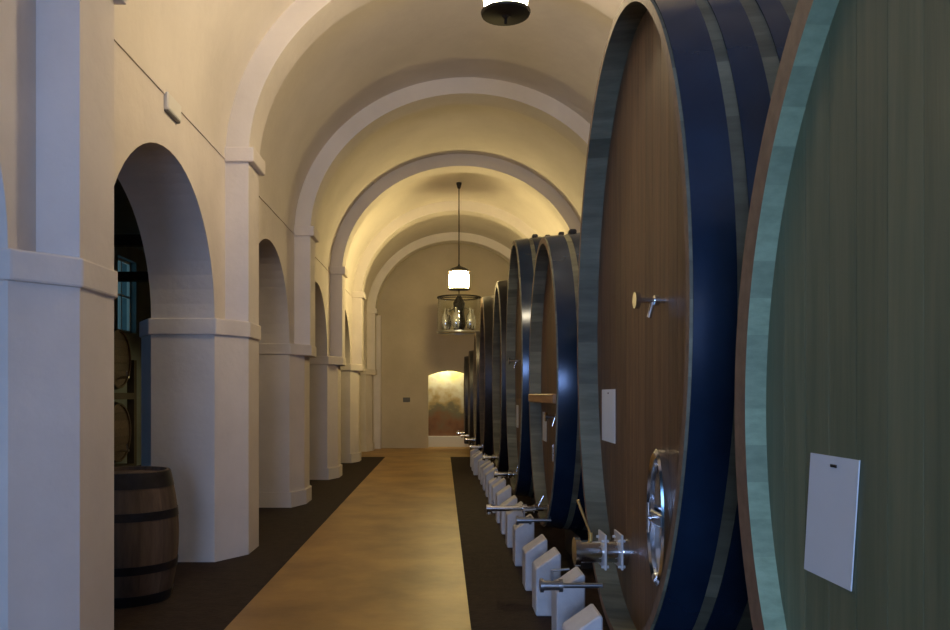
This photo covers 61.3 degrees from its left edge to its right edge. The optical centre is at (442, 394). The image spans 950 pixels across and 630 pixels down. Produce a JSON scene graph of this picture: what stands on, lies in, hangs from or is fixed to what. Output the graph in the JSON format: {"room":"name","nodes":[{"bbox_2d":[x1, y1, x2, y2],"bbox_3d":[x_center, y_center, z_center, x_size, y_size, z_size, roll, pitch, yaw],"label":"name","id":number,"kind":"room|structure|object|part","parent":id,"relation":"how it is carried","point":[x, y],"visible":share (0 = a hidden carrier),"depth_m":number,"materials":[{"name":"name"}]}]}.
{"room":"wine cellar","nodes":[
{"label":"wine cellar","id":0,"kind":"room"},
{"bbox_2d":[114,178,144,252],"bbox_3d":[-4.710,-3.200,9.200,4.180,0.200,27.200,0,0,0],"label":"ceiling","id":1,"kind":"structure","parent":0,"point":[125,222],"depth_m":13.82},
{"bbox_2d":[114,247,150,465],"bbox_3d":[-6.650,-0.900,9.300,0.300,4.800,27.000,0,0,0],"label":"wall","id":2,"kind":"structure","parent":0,"point":[140,291],"depth_m":16.95,"materials":[{"name":"brown paint"}]},
{"bbox_2d":[118,258,130,332],"bbox_3d":[-6.650,-2.050,16.475,0.060,1.500,0.950,0,0,0],"label":"window","id":3,"kind":"structure","parent":2,"relation":"in","point":[120,261],"depth_m":16.63,"materials":[{"name":"teal glass"}]},
{"bbox_2d":[114,234,142,246],"bbox_3d":[-4.560,-2.330,12.075,3.880,0.160,0.150,0,0,0],"label":"trim","id":4,"kind":"structure","parent":2,"relation":"attached to","point":[120,240],"depth_m":12.00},
{"bbox_2d":[118,272,148,281],"bbox_3d":[-4.560,-2.080,14.075,3.880,0.160,0.150,0,0,0],"label":"trim","id":5,"kind":"structure","parent":2,"relation":"attached to","point":[122,276],"depth_m":14.00,"materials":[{"name":"black wood"}]},
{"bbox_2d":[0,0,366,368],"bbox_3d":[-2.335,-0.370,9.300,0.570,3.740,27.000,0,0,0],"label":"wall","id":6,"kind":"structure","parent":0,"point":[172,179],"depth_m":6.63,"materials":[{"name":"paint"}]},
{"bbox_2d":[0,248,117,298],"bbox_3d":[-2.335,-0.615,4.285,1.050,0.150,1.070,0,0,0],"label":"trim","id":7,"kind":"structure","parent":6,"relation":"attached to","point":[15,264],"depth_m":3.92,"materials":[{"name":"paint"}]},
{"bbox_2d":[36,0,113,269],"bbox_3d":[-1.950,-1.465,4.240,0.240,1.550,0.420,0,0,0],"label":"pillar","id":8,"kind":"structure","parent":6,"relation":"attached to","point":[75,38],"depth_m":4.03,"materials":[{"name":"paint"}]},
{"bbox_2d":[113,0,126,4],"bbox_3d":[-1.917,-2.260,4.250,0.285,0.140,0.500,0,0,0],"label":"trim","id":9,"kind":"structure","parent":6,"relation":"attached to","point":[116,2],"depth_m":4.47,"materials":[{"name":"paint"}]},
{"bbox_2d":[164,91,180,123],"bbox_3d":[-2.034,-2.159,6.020,0.038,0.142,0.300,0,0,0],"label":"emergency light","id":10,"kind":"object","parent":6,"relation":"attached to","point":[172,107],"visible":1,"depth_m":5.96,"materials":[{"name":"white plastic"}]},
{"bbox_2d":[164,109,179,123],"bbox_3d":[-2.037,-2.096,6.020,0.033,0.016,0.280,0,0,0],"label":"diffuser","id":11,"kind":"object","parent":10,"relation":"attached to","point":[170,112],"depth_m":6.00,"materials":[{"name":"grey plastic"}]},
{"bbox_2d":[139,318,260,340],"bbox_3d":[-2.335,-0.615,7.740,1.050,0.150,1.160,0,0,0],"label":"trim","id":12,"kind":"structure","parent":6,"relation":"attached to","point":[150,326],"depth_m":7.16,"materials":[{"name":"paint"}]},
{"bbox_2d":[114,37,366,312],"bbox_3d":[-2.046,-2.214,9.200,0.017,0.012,26.800,0,0,0],"label":"trim","id":13,"kind":"structure","parent":6,"relation":"attached to","point":[115,39],"depth_m":6.43,"materials":[{"name":"paint"}]},
{"bbox_2d":[225,162,258,324],"bbox_3d":[-1.950,-1.465,7.740,0.240,1.550,0.420,0,0,0],"label":"trim","id":14,"kind":"structure","parent":6,"relation":"attached to","point":[241,179],"depth_m":7.53,"materials":[{"name":"paint"}]},
{"bbox_2d":[224,147,264,175],"bbox_3d":[-1.917,-2.260,7.750,0.285,0.140,0.500,0,0,0],"label":"trim","id":15,"kind":"structure","parent":6,"relation":"attached to","point":[232,154],"depth_m":7.50,"materials":[{"name":"paint"}]},
{"bbox_2d":[259,343,315,357],"bbox_3d":[-2.335,-0.615,11.240,1.050,0.150,1.160,0,0,0],"label":"trim","id":16,"kind":"structure","parent":6,"relation":"attached to","point":[264,348],"depth_m":10.66,"materials":[{"name":"paint"}]},
{"bbox_2d":[294,236,314,345],"bbox_3d":[-1.950,-1.465,11.240,0.240,1.550,0.420,0,0,0],"label":"trim","id":17,"kind":"structure","parent":6,"relation":"attached to","point":[304,246],"depth_m":11.03,"materials":[{"name":"paint"}]},
{"bbox_2d":[294,226,318,241],"bbox_3d":[-1.917,-2.260,11.250,0.285,0.140,0.500,0,0,0],"label":"trim","id":18,"kind":"structure","parent":6,"relation":"attached to","point":[311,231],"depth_m":11.00,"materials":[{"name":"paint"}]},
{"bbox_2d":[310,356,345,365],"bbox_3d":[-2.335,-0.615,14.740,1.050,0.150,1.160,0,0,0],"label":"trim","id":19,"kind":"structure","parent":6,"relation":"attached to","point":[318,360],"depth_m":14.17,"materials":[{"name":"paint"}]},
{"bbox_2d":[330,274,344,357],"bbox_3d":[-1.950,-1.465,14.740,0.240,1.550,0.420,0,0,0],"label":"trim","id":20,"kind":"structure","parent":6,"relation":"attached to","point":[337,281],"depth_m":14.53,"materials":[{"name":"paint"}]},
{"bbox_2d":[330,267,347,277],"bbox_3d":[-1.917,-2.260,14.750,0.285,0.140,0.500,0,0,0],"label":"trim","id":21,"kind":"structure","parent":6,"relation":"attached to","point":[334,270],"depth_m":14.50,"materials":[{"name":"paint"}]},
{"bbox_2d":[341,364,364,371],"bbox_3d":[-2.335,-0.615,18.240,1.050,0.150,1.160,0,0,0],"label":"trim","id":22,"kind":"structure","parent":6,"relation":"attached to","point":[349,367],"depth_m":17.73,"materials":[{"name":"paint"}]},
{"bbox_2d":[352,298,363,364],"bbox_3d":[-1.950,-1.465,18.240,0.240,1.550,0.420,0,0,0],"label":"trim","id":23,"kind":"structure","parent":6,"relation":"attached to","point":[357,303],"depth_m":18.03,"materials":[{"name":"paint"}]},
{"bbox_2d":[352,292,365,299],"bbox_3d":[-1.917,-2.260,18.250,0.285,0.140,0.500,0,0,0],"label":"trim","id":24,"kind":"structure","parent":6,"relation":"attached to","point":[362,295],"depth_m":18.00,"materials":[{"name":"paint"}]},
{"bbox_2d":[360,369,376,374],"bbox_3d":[-2.335,-0.615,21.740,1.050,0.150,1.160,0,0,0],"label":"trim","id":25,"kind":"structure","parent":6,"relation":"attached to","point":[367,371],"depth_m":21.28,"materials":[{"name":"paint"}]},
{"bbox_2d":[367,314,375,368],"bbox_3d":[-1.950,-1.465,21.740,0.240,1.550,0.420,0,0,0],"label":"trim","id":26,"kind":"structure","parent":6,"relation":"attached to","point":[371,318],"depth_m":21.53,"materials":[{"name":"paint"}]},
{"bbox_2d":[367,308,377,314],"bbox_3d":[-1.917,-2.260,21.750,0.285,0.140,0.500,0,0,0],"label":"trim","id":27,"kind":"structure","parent":6,"relation":"attached to","point":[369,310],"depth_m":21.50,"materials":[{"name":"paint"}]},
{"bbox_2d":[373,315,380,448],"bbox_3d":[-1.900,-0.360,22.450,0.320,3.720,0.300,0,0,0],"label":"trim","id":28,"kind":"structure","parent":6,"relation":"attached to","point":[376,378],"depth_m":22.30,"materials":[{"name":"paint"}]},
{"bbox_2d":[226,0,623,154],"bbox_3d":[0.330,-3.310,7.740,4.800,2.180,0.420,0,0,0],"label":"arch","id":29,"kind":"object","parent":6,"relation":"attached to","point":[302,22],"depth_m":7.53,"materials":[{"name":"paint"}]},
{"bbox_2d":[367,232,510,307],"bbox_3d":[0.330,-3.310,21.740,4.800,2.180,0.420,0,0,0],"label":"trim","id":30,"kind":"structure","parent":6,"relation":"attached to","point":[410,249],"depth_m":21.53,"materials":[{"name":"paint"}]},
{"bbox_2d":[295,77,589,227],"bbox_3d":[0.330,-3.310,11.240,4.800,2.180,0.420,0,0,0],"label":"arch","id":31,"kind":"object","parent":6,"relation":"attached to","point":[545,109],"depth_m":11.03,"materials":[{"name":"paint"}]},
{"bbox_2d":[352,201,539,291],"bbox_3d":[0.330,-3.310,18.240,4.800,2.180,0.420,0,0,0],"label":"trim","id":32,"kind":"structure","parent":6,"relation":"attached to","point":[495,214],"depth_m":18.03,"materials":[{"name":"paint"}]},
{"bbox_2d":[330,154,580,266],"bbox_3d":[0.330,-3.310,14.740,4.800,2.180,0.420,0,0,0],"label":"trim","id":33,"kind":"structure","parent":6,"relation":"attached to","point":[517,175],"depth_m":14.53,"materials":[{"name":"paint"}]},
{"bbox_2d":[114,447,609,629],"bbox_3d":[-2.195,1.550,10.700,10.410,0.100,29.800,0,0,0],"label":"floor","id":34,"kind":"structure","parent":0,"point":[405,538],"depth_m":6.96,"materials":[{"name":"beige concrete"}]},
{"bbox_2d":[0,280,113,629],"bbox_3d":[-2.335,0.475,4.285,1.010,2.050,1.030,0,0,0],"label":"pillar","id":35,"kind":"structure","parent":34,"relation":"on","point":[57,342],"depth_m":3.94,"materials":[{"name":"paint"}]},
{"bbox_2d":[114,360,136,466],"bbox_3d":[-4.850,0.500,10.970,0.840,2.000,1.200,0,0,0],"label":"rack","id":36,"kind":"object","parent":34,"relation":"on","point":[131,395],"visible":0.11,"depth_m":11.47,"materials":[{"name":"brown wood"}]},
{"bbox_2d":[114,328,130,389],"bbox_3d":[-4.800,-0.495,10.970,0.940,0.916,0.916,0,0,0],"label":"racked cask","id":37,"kind":"object","parent":36,"relation":"on","point":[122,352],"visible":0.2,"depth_m":11.04,"materials":[{"name":"brown wood"}]},
{"bbox_2d":[120,371,128,378],"bbox_3d":[-4.395,-0.280,11.030,0.130,0.110,0.036,0,0,0],"label":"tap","id":38,"kind":"object","parent":37,"relation":"on","point":[121,377],"depth_m":11.02,"materials":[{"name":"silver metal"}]},
{"bbox_2d":[114,402,130,462],"bbox_3d":[-4.800,0.515,10.970,0.940,0.916,0.916,0,0,0],"label":"racked cask","id":39,"kind":"object","parent":36,"relation":"on","point":[122,423],"visible":0.21,"depth_m":11.04,"materials":[{"name":"brown wood"}]},
{"bbox_2d":[120,444,128,451],"bbox_3d":[-4.395,0.730,11.030,0.130,0.110,0.036,0,0,0],"label":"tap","id":40,"kind":"object","parent":39,"relation":"on","point":[121,450],"depth_m":11.02,"materials":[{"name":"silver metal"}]},
{"bbox_3d":[-4.480,0.500,11.520,0.100,2.000,0.100,0,0,0],"label":"post","id":41,"kind":"part","parent":36,"relation":"part of","materials":[{"name":"brown wood"}]},
{"bbox_2d":[114,466,178,608],"bbox_3d":[-2.320,1.025,5.900,0.710,0.950,0.710,0,0,0],"label":"barrel","id":42,"kind":"object","parent":34,"relation":"on","point":[146,511],"visible":0.59,"depth_m":5.65,"materials":[{"name":"oak wood"},{"name":"black iron"}]},
{"bbox_2d":[141,335,258,561],"bbox_3d":[-2.335,0.475,7.740,1.010,2.050,1.120,0,0,0],"label":"pillar","id":43,"kind":"structure","parent":34,"relation":"on","point":[200,393],"depth_m":7.18,"materials":[{"name":"paint"}]},
{"bbox_2d":[259,355,311,507],"bbox_3d":[-2.375,0.475,11.240,0.986,2.050,1.176,0,0,0],"label":"pillar","id":44,"kind":"structure","parent":34,"relation":"on","point":[284,380],"depth_m":10.68,"materials":[{"name":"paint"}]},
{"bbox_2d":[310,365,341,479],"bbox_3d":[-2.375,0.475,14.740,0.986,2.050,1.176,0,0,0],"label":"pillar","id":45,"kind":"structure","parent":34,"relation":"on","point":[325,380],"depth_m":14.18,"materials":[{"name":"paint"}]},
{"bbox_2d":[341,371,360,462],"bbox_3d":[-2.375,0.475,18.240,0.986,2.050,1.176,0,0,0],"label":"pillar","id":46,"kind":"structure","parent":34,"relation":"on","point":[350,380],"depth_m":17.69,"materials":[{"name":"paint"}]},
{"bbox_2d":[360,375,373,451],"bbox_3d":[-2.375,0.475,21.740,0.986,2.050,1.176,0,0,0],"label":"pillar","id":47,"kind":"structure","parent":34,"relation":"on","point":[366,381],"depth_m":21.23,"materials":[{"name":"paint"}]},
{"bbox_2d":[428,436,468,446],"bbox_3d":[0.200,1.345,23.225,2.360,0.310,0.250,0,0,0],"label":"plinth","id":48,"kind":"object","parent":34,"relation":"on","point":[433,441],"visible":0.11,"depth_m":23.10,"materials":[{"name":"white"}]},
{"bbox_2d":[470,448,478,466],"bbox_3d":[0.655,1.287,16.720,0.170,0.425,0.240,0,0,0],"label":"post","id":49,"kind":"object","parent":34,"relation":"on","point":[473,451],"visible":0.39,"depth_m":16.60,"materials":[{"name":"white paint"}]},
{"bbox_2d":[472,450,479,470],"bbox_3d":[0.655,1.302,15.870,0.170,0.395,0.240,0,0,0],"label":"post","id":50,"kind":"object","parent":34,"relation":"on","point":[477,452],"visible":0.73,"depth_m":15.75,"materials":[{"name":"white paint"}]},
{"bbox_2d":[473,452,482,474],"bbox_3d":[0.655,1.287,15.070,0.170,0.425,0.240,0,0,0],"label":"post","id":51,"kind":"object","parent":34,"relation":"on","point":[478,456],"visible":0.76,"depth_m":14.95,"materials":[{"name":"white paint"}]},
{"bbox_2d":[478,458,487,479],"bbox_3d":[0.715,1.287,14.270,0.170,0.425,0.240,0,0,0],"label":"post","id":52,"kind":"object","parent":34,"relation":"on","point":[480,462],"visible":0.42,"depth_m":14.15,"materials":[{"name":"white paint"}]},
{"bbox_2d":[480,460,490,484],"bbox_3d":[0.715,1.302,13.470,0.170,0.395,0.240,0,0,0],"label":"post","id":53,"kind":"object","parent":34,"relation":"on","point":[488,462],"visible":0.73,"depth_m":13.35,"materials":[{"name":"white paint"}]},
{"bbox_2d":[482,462,493,490],"bbox_3d":[0.715,1.287,12.670,0.170,0.425,0.240,0,0,0],"label":"post","id":54,"kind":"object","parent":34,"relation":"on","point":[490,466],"visible":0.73,"depth_m":12.55,"materials":[{"name":"white paint"}]},
{"bbox_2d":[485,467,496,496],"bbox_3d":[0.715,1.287,11.870,0.170,0.425,0.240,0,0,0],"label":"post","id":55,"kind":"object","parent":34,"relation":"on","point":[489,475],"visible":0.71,"depth_m":11.75,"materials":[{"name":"white paint"}]},
{"bbox_2d":[488,477,500,504],"bbox_3d":[0.715,1.302,11.070,0.170,0.395,0.240,0,0,0],"label":"post","id":56,"kind":"object","parent":34,"relation":"on","point":[492,481],"visible":0.34,"depth_m":10.95,"materials":[{"name":"white paint"}]},
{"bbox_2d":[492,478,505,512],"bbox_3d":[0.715,1.287,10.270,0.170,0.425,0.240,0,0,0],"label":"post","id":57,"kind":"object","parent":34,"relation":"on","point":[500,484],"visible":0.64,"depth_m":10.15,"materials":[{"name":"white paint"}]},
{"bbox_2d":[496,485,510,522],"bbox_3d":[0.715,1.287,9.470,0.170,0.425,0.240,0,0,0],"label":"post","id":58,"kind":"object","parent":34,"relation":"on","point":[503,494],"visible":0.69,"depth_m":9.35,"materials":[{"name":"white paint"}]},
{"bbox_2d":[500,495,516,533],"bbox_3d":[0.715,1.302,8.720,0.170,0.395,0.240,0,0,0],"label":"post","id":59,"kind":"object","parent":34,"relation":"on","point":[511,501],"visible":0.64,"depth_m":8.60,"materials":[{"name":"white paint"}]},
{"bbox_2d":[505,501,522,547],"bbox_3d":[0.715,1.287,7.970,0.170,0.425,0.240,0,0,0],"label":"post","id":60,"kind":"object","parent":34,"relation":"on","point":[510,516],"visible":0.55,"depth_m":7.85,"materials":[{"name":"white paint"}]},
{"bbox_2d":[513,514,533,565],"bbox_3d":[0.715,1.287,7.120,0.170,0.425,0.240,0,0,0],"label":"post","id":61,"kind":"object","parent":34,"relation":"on","point":[523,533],"visible":0.68,"depth_m":7.00,"materials":[{"name":"white paint"}]},
{"bbox_2d":[494,232,563,497],"bbox_3d":[1.582,-0.367,10.300,1.876,3.420,2.404,0,0,0],"label":"wine cask","id":62,"kind":"object","parent":34,"relation":"on","point":[523,254],"visible":0.23,"depth_m":10.08,"materials":[{"name":"brown wood"}]},
{"bbox_2d":[494,465,517,477],"bbox_3d":[0.836,0.968,10.100,0.384,0.165,0.102,0,0,0],"label":"tap","id":63,"kind":"object","parent":62,"relation":"on","point":[509,474],"depth_m":10.07,"materials":[{"name":"silver metal"}]},
{"bbox_2d":[508,358,520,368],"bbox_3d":[0.949,-0.423,10.600,0.162,0.147,0.092,0,0,0],"label":"tap","id":64,"kind":"object","parent":62,"relation":"on","point":[516,361],"depth_m":10.59,"materials":[{"name":"silver metal"}]},
{"bbox_2d":[531,497,534,505],"bbox_3d":[1.260,1.418,10.300,0.140,0.164,1.035,0,0,0],"label":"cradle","id":65,"kind":"object","parent":34,"relation":"on","point":[532,499],"visible":0.1,"depth_m":10.64,"materials":[{"name":"brown wood"}]},
{"bbox_2d":[522,534,546,590],"bbox_3d":[0.715,1.302,6.240,0.170,0.395,0.240,0,0,0],"label":"post","id":66,"kind":"object","parent":34,"relation":"on","point":[537,547],"visible":0.74,"depth_m":6.12,"materials":[{"name":"white paint"}]},
{"bbox_2d":[486,229,587,530],"bbox_3d":[1.451,-0.137,7.350,2.138,2.772,2.132,0,0,0],"label":"wine cask","id":67,"kind":"object","parent":34,"relation":"on","point":[553,385],"visible":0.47,"depth_m":6.85,"materials":[{"name":"brown wood"}]},
{"bbox_2d":[486,496,548,513],"bbox_3d":[0.702,0.967,7.050,0.640,0.166,0.081,0,0,0],"label":"tap","id":68,"kind":"object","parent":67,"relation":"on","point":[489,508],"depth_m":7.03,"materials":[{"name":"silver metal"}]},
{"bbox_3d":[0.746,1.029,6.900,0.109,0.102,0.016,0,0,0],"label":"lever","id":69,"kind":"part","parent":67,"relation":"part of","materials":[{"name":"silver metal"}]},
{"bbox_2d":[544,412,554,426],"bbox_3d":[0.959,0.214,6.980,0.142,0.127,0.080,0,0,0],"label":"tap","id":70,"kind":"object","parent":67,"relation":"on","point":[546,416],"depth_m":6.97,"materials":[{"name":"silver metal"}]},
{"bbox_3d":[0.963,0.500,6.880,0.051,0.140,0.028,0,0,0],"label":"handle","id":71,"kind":"part","parent":67,"relation":"part of","materials":[{"name":"silver metal"}]},
{"bbox_2d":[532,547,560,615],"bbox_3d":[0.715,1.287,5.540,0.170,0.425,0.240,0,0,0],"label":"post","id":72,"kind":"object","parent":34,"relation":"on","point":[542,566],"visible":0.81,"depth_m":5.42,"materials":[{"name":"white paint"}]},
{"bbox_2d":[552,567,584,629],"bbox_3d":[0.765,1.287,4.900,0.170,0.425,0.240,0,0,0],"label":"post","id":73,"kind":"object","parent":34,"relation":"on","point":[567,603],"visible":0.83,"depth_m":4.78,"materials":[{"name":"white paint"}]},
{"bbox_2d":[565,529,592,568],"bbox_3d":[1.260,1.373,7.350,0.140,0.255,0.918,0,0,0],"label":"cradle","id":74,"kind":"object","parent":34,"relation":"on","point":[569,534],"visible":0.3,"depth_m":7.30,"materials":[{"name":"brown wood"}]},
{"bbox_2d":[562,604,602,629],"bbox_3d":[0.715,1.302,4.120,0.170,0.395,0.240,0,0,0],"label":"post","id":75,"kind":"object","parent":34,"relation":"on","point":[589,618],"visible":1,"depth_m":4.08,"materials":[{"name":"white paint"}]},
{"bbox_2d":[539,0,797,629],"bbox_3d":[1.540,-0.350,4.145,1.960,3.407,2.560,0,0,0],"label":"wine cask","id":76,"kind":"object","parent":34,"relation":"on","point":[684,88],"visible":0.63,"depth_m":3.61,"materials":[{"name":"brown wood"}]},
{"bbox_3d":[0.676,1.049,4.620,0.109,0.102,0.016,0,0,0],"label":"lever","id":77,"kind":"part","parent":76,"relation":"part of","materials":[{"name":"silver metal"}]},
{"bbox_3d":[0.795,0.709,4.500,0.092,0.243,0.024,0,0,0],"label":"lever","id":78,"kind":"part","parent":76,"relation":"part of","materials":[{"name":"gold metal"}]},
{"bbox_2d":[632,292,664,317],"bbox_3d":[0.961,-0.417,3.720,0.142,0.122,0.077,0,0,0],"label":"tap","id":79,"kind":"object","parent":76,"relation":"on","point":[637,300],"depth_m":3.71,"materials":[{"name":"silver metal"}]},
{"bbox_3d":[0.973,0.570,3.730,0.051,0.140,0.028,0,0,0],"label":"handle","id":80,"kind":"part","parent":76,"relation":"part of","materials":[{"name":"silver metal"}]},
{"bbox_2d":[735,0,949,629],"bbox_3d":[1.710,0.040,1.270,1.620,2.801,2.508,0,0,0],"label":"wine cask","id":81,"kind":"object","parent":34,"relation":"on","point":[842,359],"visible":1,"depth_m":1.89,"materials":[{"name":"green wood"}]},
{"bbox_3d":[1.240,1.412,13.200,0.140,0.176,1.008,0,0,0],"label":"cradle","id":82,"kind":"object","parent":34,"relation":"on","visible":0},
{"bbox_2d":[482,280,508,471],"bbox_3d":[1.572,-0.300,13.200,1.856,3.260,2.341,0,0,0],"label":"wine cask","id":83,"kind":"object","parent":82,"relation":"on","point":[500,455],"visible":0.2,"depth_m":13.05,"materials":[{"name":"brown wood"}]},
{"bbox_2d":[482,453,498,459],"bbox_3d":[0.826,0.988,13.100,0.364,0.165,0.102,0,0,0],"label":"tap","id":84,"kind":"object","parent":83,"relation":"on","point":[485,456],"depth_m":13.07,"materials":[{"name":"silver metal"}]},
{"bbox_3d":[1.140,1.408,16.050,0.140,0.185,0.990,0,0,0],"label":"cradle","id":85,"kind":"object","parent":34,"relation":"on","visible":0},
{"bbox_2d":[470,295,493,454],"bbox_3d":[1.467,-0.350,16.050,1.866,3.344,2.299,0,0,0],"label":"wine cask","id":86,"kind":"object","parent":85,"relation":"on","point":[487,303],"visible":0.27,"depth_m":15.28,"materials":[{"name":"brown wood"}]},
{"bbox_2d":[470,443,482,448],"bbox_3d":[0.716,1.008,16.050,0.364,0.165,0.102,0,0,0],"label":"tap","id":87,"kind":"object","parent":86,"relation":"on","point":[478,446],"depth_m":16.02,"materials":[{"name":"silver metal"}]},
{"bbox_3d":[1.100,1.429,18.600,0.140,0.143,0.855,0,0,0],"label":"cradle","id":88,"kind":"object","parent":34,"relation":"on","visible":0},
{"bbox_2d":[465,331,480,451],"bbox_3d":[1.437,-0.080,18.600,1.846,2.884,1.986,0,0,0],"label":"wine cask","id":89,"kind":"object","parent":88,"relation":"on","point":[476,404],"visible":0.19,"depth_m":18.06,"materials":[{"name":"brown wood"}]},
{"bbox_2d":[465,436,475,441],"bbox_3d":[0.676,1.008,18.600,0.324,0.165,0.102,0,0,0],"label":"tap","id":90,"kind":"object","parent":89,"relation":"on","point":[466,439],"depth_m":18.57,"materials":[{"name":"silver metal"}]},
{"bbox_3d":[1.020,1.436,20.420,0.140,0.128,0.648,0,0,0],"label":"cradle","id":91,"kind":"object","parent":34,"relation":"on","visible":0},
{"bbox_2d":[461,350,473,446],"bbox_3d":[1.367,0.100,20.420,1.826,2.550,1.509,0,0,0],"label":"wine cask","id":92,"kind":"object","parent":91,"relation":"on","point":[470,434],"visible":0.15,"depth_m":19.93,"materials":[{"name":"brown wood"}]},
{"bbox_3d":[0.940,1.435,21.820,0.140,0.130,0.540,0,0,0],"label":"cradle","id":93,"kind":"object","parent":34,"relation":"on","visible":0},
{"bbox_2d":[457,356,468,443],"bbox_3d":[1.287,0.140,21.820,1.826,2.466,1.260,0,0,0],"label":"wine cask","id":94,"kind":"object","parent":93,"relation":"on","point":[465,431],"visible":0.18,"depth_m":21.36,"materials":[{"name":"brown wood"}]},
{"bbox_2d":[114,0,613,311],"bbox_3d":[0.330,-3.425,9.300,5.260,2.410,27.000,0,0,0],"label":"ceiling","id":95,"kind":"structure","parent":0,"point":[199,52],"depth_m":9.99,"materials":[{"name":"paint"}]},
{"bbox_2d":[437,294,480,334],"bbox_3d":[0.400,-2.964,20.000,1.120,2.828,1.120,0,0,0],"label":"glass chandelier","id":96,"kind":"object","parent":95,"relation":"hanging from","point":[457,314],"visible":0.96,"depth_m":19.54,"materials":[{"name":"clear glass"}]},
{"bbox_2d":[448,182,469,292],"bbox_3d":[0.330,-3.236,16.500,0.475,2.283,0.475,0,0,0],"label":"hanging lantern","id":97,"kind":"object","parent":95,"relation":"hanging from","point":[458,275],"visible":1,"depth_m":16.37,"materials":[{"name":"grey metal"}]},
{"bbox_3d":[0.330,-3.509,16.500,0.022,1.638,0.022,0,0,23],"label":"rod","id":98,"kind":"part","parent":97,"relation":"part of","materials":[{"name":"grey metal"}]},
{"bbox_3d":[0.330,-2.365,16.500,0.422,0.330,0.422,0,0,0],"label":"lamp glass","id":99,"kind":"part","parent":97,"relation":"part of","materials":[{"name":"white glass"}]},
{"bbox_3d":[0.330,-2.145,16.500,0.458,0.100,0.458,0,0,0],"label":"plate","id":100,"kind":"part","parent":97,"relation":"part of","materials":[{"name":"grey metal"}]},
{"bbox_2d":[481,0,530,25],"bbox_3d":[0.470,-3.576,6.000,0.389,1.603,0.389,0,0,0],"label":"hanging lantern","id":101,"kind":"object","parent":95,"relation":"hanging from","point":[494,12],"visible":1,"depth_m":5.95,"materials":[{"name":"grey metal"}]},
{"bbox_3d":[0.470,-3.035,6.000,0.346,0.310,0.346,0,0,0],"label":"lamp glass","id":102,"kind":"part","parent":101,"relation":"part of","materials":[{"name":"white glass"}]},
{"bbox_2d":[377,243,508,447],"bbox_3d":[0.330,-1.550,22.775,4.960,6.100,0.350,0,0,0],"label":"wall","id":103,"kind":"structure","parent":0,"point":[412,349],"depth_m":22.60,"materials":[{"name":"beige paint"}]},
{"bbox_2d":[403,397,409,401],"bbox_3d":[-1.030,0.135,22.590,0.200,0.130,0.019,0,0,0],"label":"wall sign","id":104,"kind":"object","parent":103,"relation":"attached to","point":[405,399],"visible":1,"depth_m":22.58,"materials":[{"name":"grey plastic"}]},
{"bbox_3d":[0.200,0.150,23.475,2.600,2.700,1.050,0,0,0],"label":"wall","id":105,"kind":"structure","parent":0,"visible":0},
{"bbox_2d":[428,371,463,435],"bbox_3d":[0.200,0.095,23.240,2.360,2.190,0.040,0,0,0],"label":"wall mural","id":106,"kind":"object","parent":105,"relation":"attached to","point":[445,388],"visible":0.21,"depth_m":23.22}
]}

